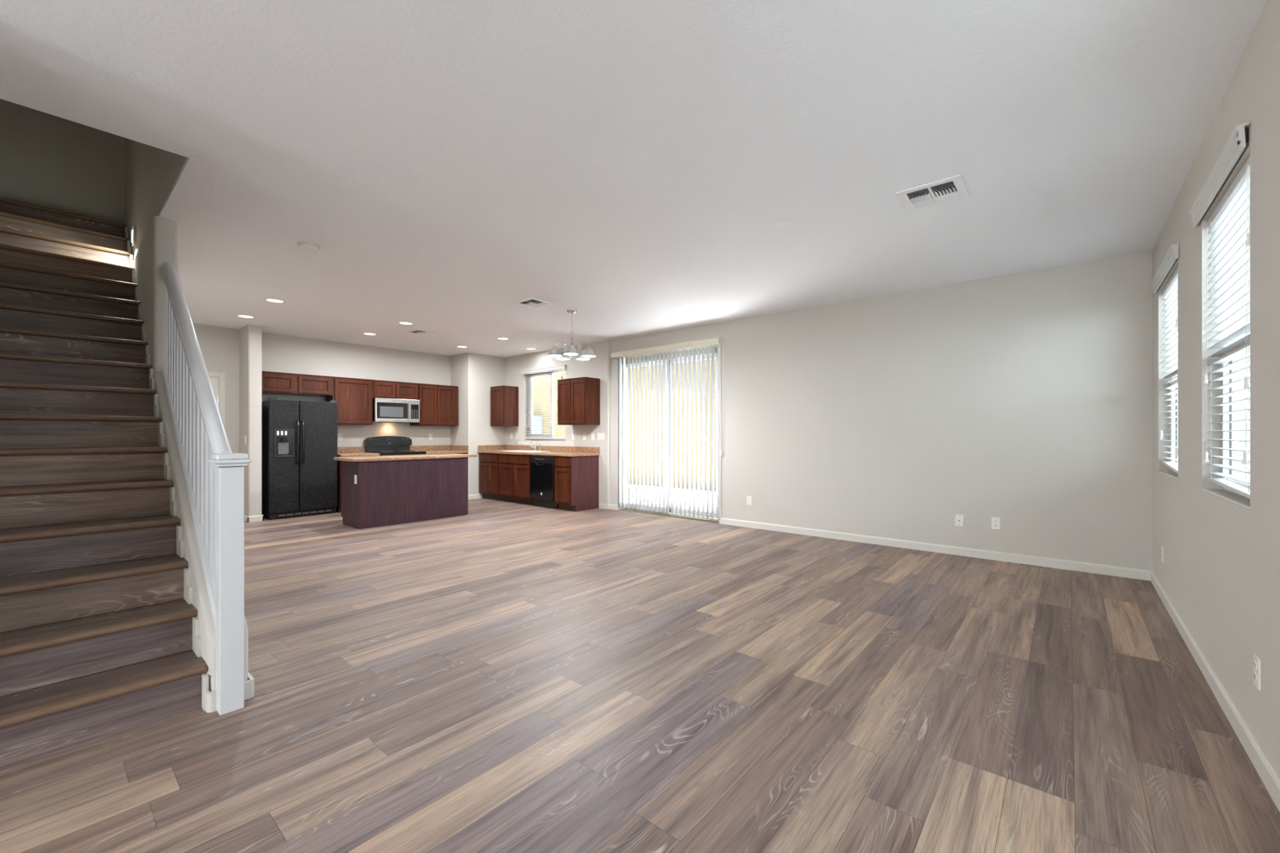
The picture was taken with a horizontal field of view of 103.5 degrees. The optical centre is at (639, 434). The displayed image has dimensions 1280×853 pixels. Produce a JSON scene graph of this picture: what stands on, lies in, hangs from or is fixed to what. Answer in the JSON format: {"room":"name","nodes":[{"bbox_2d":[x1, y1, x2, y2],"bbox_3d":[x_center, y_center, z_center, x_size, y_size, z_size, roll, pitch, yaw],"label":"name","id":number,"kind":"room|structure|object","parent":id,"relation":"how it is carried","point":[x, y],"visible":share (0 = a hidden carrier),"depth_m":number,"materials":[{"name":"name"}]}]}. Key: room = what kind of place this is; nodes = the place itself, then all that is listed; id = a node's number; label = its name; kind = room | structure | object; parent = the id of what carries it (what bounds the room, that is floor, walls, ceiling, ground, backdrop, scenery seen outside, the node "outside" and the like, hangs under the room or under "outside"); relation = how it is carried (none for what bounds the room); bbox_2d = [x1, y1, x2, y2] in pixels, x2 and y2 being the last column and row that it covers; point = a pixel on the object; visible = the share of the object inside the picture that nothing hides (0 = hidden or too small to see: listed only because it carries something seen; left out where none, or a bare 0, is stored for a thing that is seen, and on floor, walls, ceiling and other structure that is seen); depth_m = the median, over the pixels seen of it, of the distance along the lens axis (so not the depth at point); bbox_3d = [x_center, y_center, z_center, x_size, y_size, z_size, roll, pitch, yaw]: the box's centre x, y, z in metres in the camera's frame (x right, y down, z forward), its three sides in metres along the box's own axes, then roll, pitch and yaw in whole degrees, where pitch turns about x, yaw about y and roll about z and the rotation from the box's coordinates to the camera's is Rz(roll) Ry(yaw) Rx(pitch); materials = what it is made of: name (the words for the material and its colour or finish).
{"room":"empty living room","nodes":[
{"label":"empty living room","id":0,"kind":"room"},
{"bbox_2d":[0,98,187,261],"bbox_3d":[-4.171,-2.776,3.519,3.725,2.607,1.265,0,0,40],"label":"wall","id":1,"kind":"structure","parent":0,"point":[50,161],"depth_m":4.66,"materials":[{"name":"beige paint"}]},
{"bbox_2d":[3,97,193,193],"bbox_3d":[-3.255,-1.535,2.757,1.190,0.025,1.089,0,0,40],"label":"trim","id":2,"kind":"structure","parent":1,"relation":"attached to","point":[3,98],"depth_m":2.63,"materials":[{"name":"white paint"}]},
{"bbox_2d":[131,225,134,245],"bbox_3d":[-4.433,-1.735,4.413,0.090,0.160,0.012,0,0,40],"label":"step light","id":3,"kind":"object","parent":1,"relation":"attached to","point":[133,227],"visible":1,"depth_m":4.39,"materials":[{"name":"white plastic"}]},
{"bbox_2d":[133,215,248,691],"bbox_3d":[-4.256,-0.151,4.324,6.315,2.743,0.148,0,0,40],"label":"wall","id":4,"kind":"structure","parent":0,"point":[158,246],"depth_m":3.52,"materials":[{"name":"beige paint"}]},
{"bbox_2d":[161,262,252,715],"bbox_3d":[-2.560,0.000,2.875,2.073,2.440,0.141,0,0,40],"label":"stair railing","id":5,"kind":"object","parent":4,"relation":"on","point":[213,475],"visible":1,"depth_m":2.42,"materials":[{"name":"white paint"}]},
{"bbox_2d":[204,671,253,712],"bbox_3d":[-1.880,1.179,2.307,0.127,0.083,0.173,0,0,40],"label":"baseboard","id":6,"kind":"structure","parent":4,"relation":"attached to","point":[210,696],"depth_m":2.22,"materials":[{"name":"white paint"}]},
{"bbox_2d":[239,324,262,515],"bbox_3d":[-5.588,-0.151,7.235,0.575,2.743,0.155,0,0,40],"label":"wall","id":7,"kind":"structure","parent":0,"point":[250,335],"depth_m":7.07,"materials":[{"name":"beige paint"}]},
{"bbox_2d":[244,514,263,522],"bbox_3d":[-5.564,1.179,7.214,0.538,0.083,0.181,0,0,40],"label":"baseboard","id":8,"kind":"structure","parent":7,"relation":"attached to","point":[258,517],"depth_m":7.04,"materials":[{"name":"white paint"}]},
{"bbox_2d":[193,323,450,453],"bbox_3d":[-5.182,-0.151,8.172,0.120,2.743,4.650,0,0,40],"label":"wall","id":9,"kind":"structure","parent":0,"point":[220,346],"depth_m":8.24,"materials":[{"name":"beige paint"}]},
{"bbox_2d":[208,371,225,427],"bbox_3d":[-6.244,0.170,6.863,0.176,2.100,0.940,0,0,40],"label":"door","id":10,"kind":"structure","parent":9,"relation":"in","point":[217,380],"depth_m":7.16,"materials":[{"name":"white paint"}]},
{"bbox_2d":[262,370,333,396],"bbox_3d":[-5.276,-0.760,7.707,0.335,0.300,0.950,0,0,40],"label":"upper cabinet","id":11,"kind":"object","parent":9,"relation":"attached to","point":[275,383],"visible":0.79,"depth_m":7.61,"materials":[{"name":"brown wood"}]},
{"bbox_2d":[337,433,342,439],"bbox_3d":[-4.955,0.045,8.340,0.010,0.115,0.070,0,0,40],"label":"power outlet","id":12,"kind":"object","parent":9,"relation":"attached to","point":[340,435],"visible":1,"depth_m":8.34,"materials":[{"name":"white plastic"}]},
{"bbox_2d":[325,376,373,425],"bbox_3d":[-4.773,-0.532,8.299,0.335,0.755,0.597,0,0,40],"label":"upper cabinet","id":13,"kind":"object","parent":9,"relation":"attached to","point":[353,397],"visible":0.84,"depth_m":8.20,"materials":[{"name":"brown wood"}]},
{"bbox_2d":[337,446,364,453],"bbox_3d":[-4.897,0.262,8.399,0.019,0.100,0.575,0,0,40],"label":"backsplash","id":14,"kind":"structure","parent":9,"relation":"attached to","point":[345,449],"depth_m":8.45,"materials":[{"name":"beige stone"}]},
{"bbox_2d":[372,379,417,399],"bbox_3d":[-4.329,-0.761,8.823,0.335,0.298,0.770,0,0,40],"label":"upper cabinet","id":15,"kind":"object","parent":9,"relation":"attached to","point":[380,388],"visible":0.92,"depth_m":8.69,"materials":[{"name":"brown wood"}]},
{"bbox_2d":[372,397,419,422],"bbox_3d":[-4.295,-0.404,8.798,0.417,0.408,0.757,0,0,40],"label":"microwave","id":16,"kind":"object","parent":15,"relation":"attached to","point":[384,410],"visible":0.98,"depth_m":8.65,"materials":[{"name":"silver metal"}]},
{"bbox_2d":[428,433,431,439],"bbox_3d":[-3.951,0.045,9.522,0.010,0.115,0.070,0,0,40],"label":"power outlet","id":17,"kind":"object","parent":9,"relation":"attached to","point":[429,434],"visible":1,"depth_m":9.51,"materials":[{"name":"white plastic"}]},
{"bbox_2d":[409,382,457,426],"bbox_3d":[-3.827,-0.532,9.413,0.335,0.755,0.774,0,0,40],"label":"upper cabinet","id":18,"kind":"object","parent":9,"relation":"attached to","point":[438,404],"visible":0.89,"depth_m":9.29,"materials":[{"name":"brown wood"}]},
{"bbox_2d":[409,444,468,451],"bbox_3d":[-3.712,0.262,9.316,0.639,0.100,0.814,0,0,40],"label":"backsplash","id":19,"kind":"structure","parent":9,"relation":"attached to","point":[438,447],"depth_m":9.55,"materials":[{"name":"beige stone"}]},
{"bbox_2d":[450,352,504,494],"bbox_3d":[-3.162,-0.151,10.037,0.745,2.743,0.988,0,0,40],"label":"wall","id":20,"kind":"structure","parent":0,"point":[474,375],"depth_m":9.60,"materials":[{"name":"beige paint"}]},
{"bbox_2d":[467,493,482,499],"bbox_3d":[-3.166,1.179,9.575,0.178,0.083,0.303,0,0,40],"label":"baseboard","id":21,"kind":"structure","parent":20,"relation":"attached to","point":[477,495],"depth_m":9.50,"materials":[{"name":"white paint"}]},
{"bbox_2d":[504,340,607,508],"bbox_3d":[-1.569,-0.151,9.206,2.890,2.743,0.193,0,0,40],"label":"wall","id":22,"kind":"structure","parent":0,"point":[596,366],"depth_m":8.75,"materials":[{"name":"beige paint"}]},
{"bbox_2d":[490,385,518,426],"bbox_3d":[-2.622,-0.534,9.745,0.443,0.759,0.341,0,0,40],"label":"upper cabinet","id":23,"kind":"object","parent":22,"relation":"attached to","point":[504,398],"visible":1,"depth_m":9.61,"materials":[{"name":"brown wood"}]},
{"bbox_2d":[477,444,599,453],"bbox_3d":[-1.868,0.262,8.935,2.651,0.100,0.604,0,0,40],"label":"backsplash","id":24,"kind":"structure","parent":22,"relation":"attached to","point":[483,447],"depth_m":9.19,"materials":[{"name":"beige stone"}]},
{"bbox_2d":[528,369,565,440],"bbox_3d":[-1.686,-0.520,9.319,1.175,1.280,0.065,0,0,40],"label":"window","id":25,"kind":"structure","parent":22,"relation":"in","point":[551,373],"depth_m":9.40,"materials":[{"name":"white plastic"}]},
{"bbox_2d":[520,364,566,439],"bbox_3d":[-1.758,-0.565,9.250,1.255,1.300,0.117,0,0,40],"label":"horizontal blind","id":26,"kind":"object","parent":25,"relation":"attached to","point":[558,367],"visible":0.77,"depth_m":9.27,"materials":[{"name":"white plastic"}]},
{"bbox_2d":[557,377,599,425],"bbox_3d":[-1.027,-0.534,8.392,0.680,0.759,0.341,0,0,40],"label":"upper cabinet","id":27,"kind":"object","parent":22,"relation":"attached to","point":[578,398],"visible":1,"depth_m":8.22,"materials":[{"name":"brown wood"}]},
{"bbox_2d":[582,433,586,439],"bbox_3d":[-0.942,0.044,8.541,0.070,0.115,0.010,0,0,40],"label":"power outlet","id":28,"kind":"object","parent":22,"relation":"attached to","point":[584,434],"visible":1,"depth_m":8.54,"materials":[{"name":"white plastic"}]},
{"bbox_2d":[591,433,594,439],"bbox_3d":[-0.789,0.044,8.410,0.070,0.115,0.010,0,0,40],"label":"light switch","id":29,"kind":"object","parent":22,"relation":"attached to","point":[592,434],"visible":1,"depth_m":8.41,"materials":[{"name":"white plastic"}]},
{"bbox_2d":[597,432,604,439],"bbox_3d":[-0.644,0.037,8.287,0.162,0.115,0.010,0,0,40],"label":"light switch","id":30,"kind":"object","parent":22,"relation":"attached to","point":[600,435],"visible":1,"depth_m":8.28,"materials":[{"name":"white plastic"}]},
{"bbox_2d":[599,502,618,510],"bbox_3d":[-0.511,1.179,8.207,0.375,0.083,0.066,0,0,40],"label":"baseboard","id":31,"kind":"structure","parent":22,"relation":"attached to","point":[604,506],"depth_m":8.19,"materials":[{"name":"white paint"}]},
{"bbox_2d":[607,340,610,504],"bbox_3d":[-0.461,-0.151,8.265,0.022,2.743,0.193,0,0,40],"label":"wall","id":32,"kind":"structure","parent":0,"point":[608,341],"depth_m":8.20,"materials":[{"name":"beige paint"}]},
{"bbox_2d":[0,0,1267,357],"bbox_3d":[-3.226,-1.645,2.974,10.032,0.256,11.758,0,0,40],"label":"ceiling","id":33,"kind":"structure","parent":0,"point":[633,166],"depth_m":2.63,"materials":[{"name":"white paint"}]},
{"bbox_2d":[235,314,255,318],"bbox_3d":[-5.090,-1.520,6.520,0.200,0.005,0.200,0,0,40],"label":"recessed light","id":34,"kind":"object","parent":33,"relation":"in","point":[237,315],"visible":1,"depth_m":6.50,"materials":[{"name":"white plastic"}]},
{"bbox_2d":[263,297,285,302],"bbox_3d":[-4.154,-1.520,5.745,0.200,0.005,0.200,0,0,40],"label":"recessed light","id":35,"kind":"object","parent":33,"relation":"in","point":[270,300],"visible":1,"depth_m":5.75,"materials":[{"name":"white plastic"}]},
{"bbox_2d":[297,241,319,252],"bbox_3d":[-2.660,-1.501,4.059,0.152,0.042,0.152,0,0,40],"label":"smoke detector","id":36,"kind":"object","parent":33,"relation":"attached to","point":[305,246],"visible":1,"depth_m":4.02,"materials":[{"name":"white plastic"}]},
{"bbox_2d":[362,332,377,335],"bbox_3d":[-4.097,-1.520,7.658,0.200,0.005,0.200,0,0,40],"label":"recessed light","id":37,"kind":"object","parent":33,"relation":"in","point":[364,333],"visible":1,"depth_m":7.67,"materials":[{"name":"white plastic"}]},
{"bbox_2d":[398,321,413,324],"bbox_3d":[-3.207,-1.520,6.915,0.200,0.005,0.200,0,0,40],"label":"recessed light","id":38,"kind":"object","parent":33,"relation":"in","point":[400,322],"visible":1,"depth_m":6.89,"materials":[{"name":"white plastic"}]},
{"bbox_2d":[406,328,435,335],"bbox_3d":[-3.256,-1.516,7.514,0.300,0.013,0.300,0,0,40],"label":"ceiling vent","id":39,"kind":"object","parent":33,"relation":"in","point":[415,331],"visible":1,"depth_m":7.49,"materials":[{"name":"white metal"}]},
{"bbox_2d":[456,345,467,347],"bbox_3d":[-3.093,-1.520,8.779,0.200,0.005,0.200,0,0,40],"label":"recessed light","id":40,"kind":"object","parent":33,"relation":"in","point":[458,346],"visible":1,"depth_m":8.75,"materials":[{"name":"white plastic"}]},
{"bbox_2d":[496,337,509,339],"bbox_3d":[-2.180,-1.520,8.031,0.200,0.005,0.200,0,0,40],"label":"recessed light","id":41,"kind":"object","parent":33,"relation":"in","point":[498,338],"visible":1,"depth_m":8.00,"materials":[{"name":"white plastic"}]},
{"bbox_2d":[525,347,537,350],"bbox_3d":[-1.940,-1.520,8.994,0.200,0.005,0.200,0,0,40],"label":"recessed light","id":42,"kind":"object","parent":33,"relation":"in","point":[530,348],"visible":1,"depth_m":8.99,"materials":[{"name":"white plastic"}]},
{"bbox_2d":[512,297,555,308],"bbox_3d":[-1.224,-1.516,5.841,0.345,0.013,0.345,0,0,40],"label":"ceiling vent","id":43,"kind":"object","parent":33,"relation":"in","point":[532,302],"visible":1,"depth_m":5.83,"materials":[{"name":"white metal"}]},
{"bbox_2d":[546,308,595,359],"bbox_3d":[-0.833,-1.226,6.175,0.584,0.595,0.564,0,0,-4],"label":"chandelier","id":44,"kind":"object","parent":33,"relation":"hanging from","point":[585,354],"visible":1,"depth_m":6.14,"materials":[{"name":"white glass"}]},
{"bbox_2d":[895,173,969,212],"bbox_3d":[1.856,-1.516,3.199,0.350,0.013,0.350,0,0,40],"label":"ceiling vent","id":45,"kind":"object","parent":33,"relation":"in","point":[951,188],"visible":1,"depth_m":3.18,"materials":[{"name":"white metal"}]},
{"bbox_2d":[0,496,1279,852],"bbox_3d":[-3.269,1.221,3.079,10.439,0.001,14.465,0,0,40],"label":"floor","id":46,"kind":"structure","parent":0,"point":[499,677],"depth_m":2.21,"materials":[{"name":"wood"}]},
{"bbox_2d":[0,196,208,771],"bbox_3d":[-3.873,-0.396,3.242,4.298,3.232,1.088,0,0,40],"label":"staircase","id":47,"kind":"structure","parent":46,"relation":"on","point":[100,638],"depth_m":2.64,"materials":[{"name":"wood"}]},
{"bbox_2d":[262,397,337,519],"bbox_3d":[-5.136,0.352,7.622,0.602,1.735,0.880,0,0,40],"label":"refrigerator","id":48,"kind":"object","parent":46,"relation":"on","point":[300,437],"visible":0.98,"depth_m":7.40,"materials":[{"name":"black metal"}]},
{"bbox_2d":[335,455,377,512],"bbox_3d":[-4.665,0.786,8.205,0.622,0.868,0.560,0,0,40],"label":"base cabinet","id":49,"kind":"object","parent":46,"relation":"on","point":[339,462],"visible":0.04,"depth_m":7.85,"materials":[{"name":"brown wood"}]},
{"bbox_2d":[337,446,379,457],"bbox_3d":[-4.659,0.281,8.197,0.644,0.139,0.575,0,0,40],"label":"countertop","id":50,"kind":"structure","parent":49,"relation":"on","point":[345,451],"depth_m":8.33,"materials":[{"name":"beige stone"}]},
{"bbox_2d":[364,435,426,455],"bbox_3d":[-4.191,0.626,8.683,0.691,1.188,0.790,0,0,40],"label":"electric range","id":51,"kind":"object","parent":46,"relation":"on","point":[383,445],"visible":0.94,"depth_m":8.76,"materials":[{"name":"black metal"}]},
{"bbox_2d":[367,450,426,453],"bbox_3d":[-4.208,0.307,8.698,0.645,0.036,0.762,0,0,40],"label":"cooktop","id":52,"kind":"object","parent":51,"relation":"in","point":[368,451],"depth_m":8.63,"materials":[{"name":"black metal"}]},
{"bbox_2d":[341,457,467,528],"bbox_3d":[-3.333,0.786,7.253,0.600,0.868,1.546,0,0,40],"label":"kitchen island","id":53,"kind":"object","parent":46,"relation":"on","point":[385,492],"visible":0.97,"depth_m":6.89,"materials":[{"name":"brown wood"}]},
{"bbox_2d":[354,475,356,484],"bbox_3d":[-3.678,0.586,6.529,0.070,0.115,0.010,0,0,40],"label":"power outlet","id":54,"kind":"object","parent":53,"relation":"attached to","point":[355,476],"visible":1,"depth_m":6.52,"materials":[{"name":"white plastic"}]},
{"bbox_2d":[333,453,476,462],"bbox_3d":[-3.312,0.332,7.265,0.665,0.039,1.757,0,0,40],"label":"island countertop","id":55,"kind":"structure","parent":53,"relation":"on","point":[353,459],"depth_m":6.98,"materials":[{"name":"beige stone"}]},
{"bbox_2d":[479,453,502,501],"bbox_3d":[-2.620,0.786,9.577,0.648,0.868,0.597,0,0,40],"label":"base cabinet","id":56,"kind":"object","parent":46,"relation":"on","point":[489,463],"visible":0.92,"depth_m":9.34,"materials":[{"name":"brown wood"}]},
{"bbox_2d":[498,453,533,505],"bbox_3d":[-2.022,0.786,9.070,0.915,0.868,0.597,0,0,40],"label":"base cabinet","id":57,"kind":"object","parent":46,"relation":"on","point":[514,470],"visible":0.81,"depth_m":8.82,"materials":[{"name":"brown wood"}]},
{"bbox_2d":[477,444,599,457],"bbox_3d":[-1.872,0.281,8.931,2.651,0.139,0.616,0,0,40],"label":"countertop","id":58,"kind":"structure","parent":57,"relation":"on","point":[553,451],"depth_m":8.90,"materials":[{"name":"beige stone"}]},
{"bbox_2d":[501,449,546,452],"bbox_3d":[-2.066,0.396,9.092,0.840,0.188,0.455,0,0,40],"label":"sink","id":59,"kind":"object","parent":58,"relation":"in","point":[520,451],"visible":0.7,"depth_m":9.05,"materials":[{"name":"white ceramic"}]},
{"bbox_2d":[515,439,541,450],"bbox_3d":[-2.001,0.198,9.225,0.504,0.209,0.157,0,0,15],"label":"faucet","id":60,"kind":"object","parent":58,"relation":"on","point":[535,446],"visible":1,"depth_m":9.20,"materials":[{"name":"silver metal"}]},
{"bbox_2d":[529,455,558,509],"bbox_3d":[-1.446,0.788,8.557,0.608,0.864,0.617,0,0,40],"label":"dishwasher","id":61,"kind":"object","parent":46,"relation":"on","point":[542,467],"visible":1,"depth_m":8.32,"materials":[{"name":"black metal"}]},
{"bbox_2d":[554,455,598,511],"bbox_3d":[-1.035,0.786,8.232,0.425,0.868,0.597,0,0,40],"label":"base cabinet","id":62,"kind":"object","parent":46,"relation":"on","point":[575,477],"visible":0.98,"depth_m":8.05,"materials":[{"name":"brown wood"}]},
{"bbox_3d":[-3.718,0.786,9.320,0.622,0.868,0.805,0,0,40],"label":"base cabinet","id":63,"kind":"object","parent":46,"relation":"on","visible":0},
{"bbox_2d":[409,444,468,454],"bbox_3d":[-3.710,0.281,9.315,0.644,0.139,0.814,0,0,40],"label":"countertop","id":64,"kind":"structure","parent":63,"relation":"on","point":[438,449],"depth_m":9.42,"materials":[{"name":"beige stone"}]},
{"bbox_2d":[610,251,1152,570],"bbox_3d":[1.936,-0.151,6.264,6.222,2.743,0.140,0,0,40],"label":"wall","id":65,"kind":"structure","parent":0,"point":[1024,400],"depth_m":5.12,"materials":[{"name":"beige paint"}]},
{"bbox_2d":[610,337,722,519],"bbox_3d":[0.328,-0.070,7.465,2.007,2.471,0.107,0,0,40],"label":"vertical blind","id":66,"kind":"object","parent":65,"relation":"attached to","point":[717,340],"visible":1,"depth_m":7.35,"materials":[{"name":"white plastic"}]},
{"bbox_2d":[620,346,719,523],"bbox_3d":[0.415,0.010,7.541,1.870,2.420,0.123,0,0,40],"label":"door","id":67,"kind":"structure","parent":65,"relation":"in","point":[716,348],"depth_m":7.53,"materials":[{"name":"white plastic"}]},
{"bbox_2d":[719,345,721,523],"bbox_3d":[1.095,0.005,6.878,0.025,2.430,0.012,0,0,40],"label":"trim","id":68,"kind":"structure","parent":65,"relation":"attached to","point":[720,348],"depth_m":6.87,"materials":[{"name":"white plastic"}]},
{"bbox_2d":[746,496,751,505],"bbox_3d":[1.427,0.868,6.598,0.070,0.115,0.010,0,0,40],"label":"power outlet","id":69,"kind":"object","parent":65,"relation":"attached to","point":[748,498],"visible":1,"depth_m":6.59,"materials":[{"name":"white plastic"}]},
{"bbox_2d":[720,517,1151,581],"bbox_3d":[2.675,1.179,5.536,4.152,0.083,0.013,0,0,40],"label":"baseboard","id":70,"kind":"structure","parent":65,"relation":"attached to","point":[1131,573],"depth_m":5.07,"materials":[{"name":"white paint"}]},
{"bbox_2d":[955,514,964,526],"bbox_3d":[3.212,0.869,5.079,0.079,0.120,0.016,0,0,40],"label":"cable plate","id":71,"kind":"object","parent":65,"relation":"attached to","point":[959,518],"visible":1,"depth_m":5.08,"materials":[{"name":"white plastic"}]},
{"bbox_2d":[991,517,999,529],"bbox_3d":[3.444,0.864,4.886,0.070,0.115,0.010,0,0,40],"label":"power outlet","id":72,"kind":"object","parent":65,"relation":"attached to","point":[995,521],"visible":1,"depth_m":4.88,"materials":[{"name":"white plastic"}]},
{"bbox_2d":[1152,0,1279,777],"bbox_3d":[0.587,-0.151,-0.238,0.140,2.743,11.798,0,0,40],"label":"wall","id":73,"kind":"structure","parent":0,"point":[1220,570],"depth_m":2.12,"materials":[{"name":"beige paint"}]},
{"bbox_2d":[1160,545,1163,562],"bbox_3d":[3.865,0.885,3.737,0.010,0.115,0.070,0,0,40],"label":"power outlet","id":74,"kind":"object","parent":73,"relation":"attached to","point":[1162,546],"visible":1,"depth_m":3.73,"materials":[{"name":"white plastic"}]},
{"bbox_2d":[1159,370,1177,479],"bbox_3d":[3.781,-0.409,3.533,0.123,1.411,0.920,0,0,40],"label":"window","id":75,"kind":"structure","parent":73,"relation":"in","point":[1172,473],"depth_m":3.82,"materials":[{"name":"white plastic"}]},
{"bbox_2d":[1151,243,1178,473],"bbox_3d":[3.753,-0.469,3.572,0.102,1.469,1.045,0,0,40],"label":"horizontal blind","id":76,"kind":"object","parent":75,"relation":"attached to","point":[1170,292],"visible":0.62,"depth_m":3.64,"materials":[{"name":"white plastic"}]},
{"bbox_2d":[1150,570,1279,812],"bbox_3d":[0.516,1.179,-0.203,0.013,0.083,11.558,0,0,40],"label":"baseboard","id":77,"kind":"structure","parent":73,"relation":"attached to","point":[1268,775],"depth_m":2.15,"materials":[{"name":"white paint"}]},
{"bbox_2d":[1202,338,1249,510],"bbox_3d":[2.693,-0.409,2.252,0.123,1.411,0.920,0,0,40],"label":"window","id":78,"kind":"structure","parent":73,"relation":"in","point":[1225,494],"depth_m":2.53,"materials":[{"name":"white plastic"}]},
{"bbox_2d":[1189,121,1249,498],"bbox_3d":[2.682,-0.471,2.311,0.102,1.463,0.995,0,0,40],"label":"horizontal blind","id":79,"kind":"object","parent":78,"relation":"attached to","point":[1228,224],"visible":0.81,"depth_m":2.29,"materials":[{"name":"white plastic"}]},
{"bbox_2d":[1253,653,1261,690],"bbox_3d":[2.272,0.875,1.861,0.010,0.115,0.070,0,0,40],"label":"power outlet","id":80,"kind":"object","parent":73,"relation":"attached to","point":[1256,660],"visible":1,"depth_m":1.85,"materials":[{"name":"white plastic"}]},
{"bbox_2d":[1253,672,1257,680],"bbox_3d":[2.271,0.896,1.862,0.004,0.025,0.031,0,0,40],"label":"receptacle","id":81,"kind":"object","parent":80,"relation":"attached to","point":[1255,674],"depth_m":1.86,"materials":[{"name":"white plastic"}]},
{"bbox_2d":[1253,661,1257,669],"bbox_3d":[2.271,0.854,1.862,0.004,0.025,0.031,0,0,40],"label":"receptacle","id":82,"kind":"object","parent":80,"relation":"attached to","point":[1255,663],"depth_m":1.86,"materials":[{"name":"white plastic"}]},
{"label":"outside","id":83,"kind":"structure","parent":0,"visible":0},
{"bbox_2d":[626,484,715,506],"bbox_3d":[5.210,1.350,6.135,60.000,0.060,3.902,0,0,40],"label":"ground","id":84,"kind":"structure","parent":83,"point":[627,484],"depth_m":11.09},
{"bbox_2d":[533,415,542,433],"bbox_3d":[-3.575,0.375,15.843,1.040,1.890,0.455,0,0,40],"label":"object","id":85,"kind":"object","parent":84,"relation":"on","point":[535,419],"visible":0.05,"depth_m":15.54,"materials":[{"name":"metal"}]},
{"bbox_2d":[626,497,715,512],"bbox_3d":[1.003,1.295,8.133,4.200,0.070,1.502,0,0,40],"label":"patio","id":86,"kind":"structure","parent":84,"relation":"on","point":[633,497],"depth_m":9.00,"materials":[{"name":"concrete"}]},
{"bbox_2d":[1243,401,1249,479],"bbox_3d":[7.205,0.460,5.689,2.180,1.720,0.030,0,0,40],"label":"metal gate","id":87,"kind":"object","parent":84,"relation":"on","point":[1246,403],"visible":0.02,"depth_m":5.83,"materials":[{"name":"metal"}]},
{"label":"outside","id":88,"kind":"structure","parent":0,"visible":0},
{"bbox_3d":[16.182,1.350,19.056,60.000,0.060,30.000,0,0,40],"label":"ground","id":89,"kind":"structure","parent":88,"visible":0},
{"bbox_2d":[533,358,715,491],"bbox_3d":[-2.332,-1.930,17.724,26.100,6.500,4.800,0,0,40],"label":"house","id":90,"kind":"structure","parent":89,"relation":"on","point":[545,428],"depth_m":12.81,"materials":[{"name":"beige paint"}]},
{"bbox_2d":[1243,397,1249,478],"bbox_3d":[9.661,0.355,8.982,3.900,1.930,0.260,0,0,40],"label":"wall","id":91,"kind":"structure","parent":89,"relation":"on","point":[1243,397],"depth_m":8.44,"materials":[{"name":"grey paint"}]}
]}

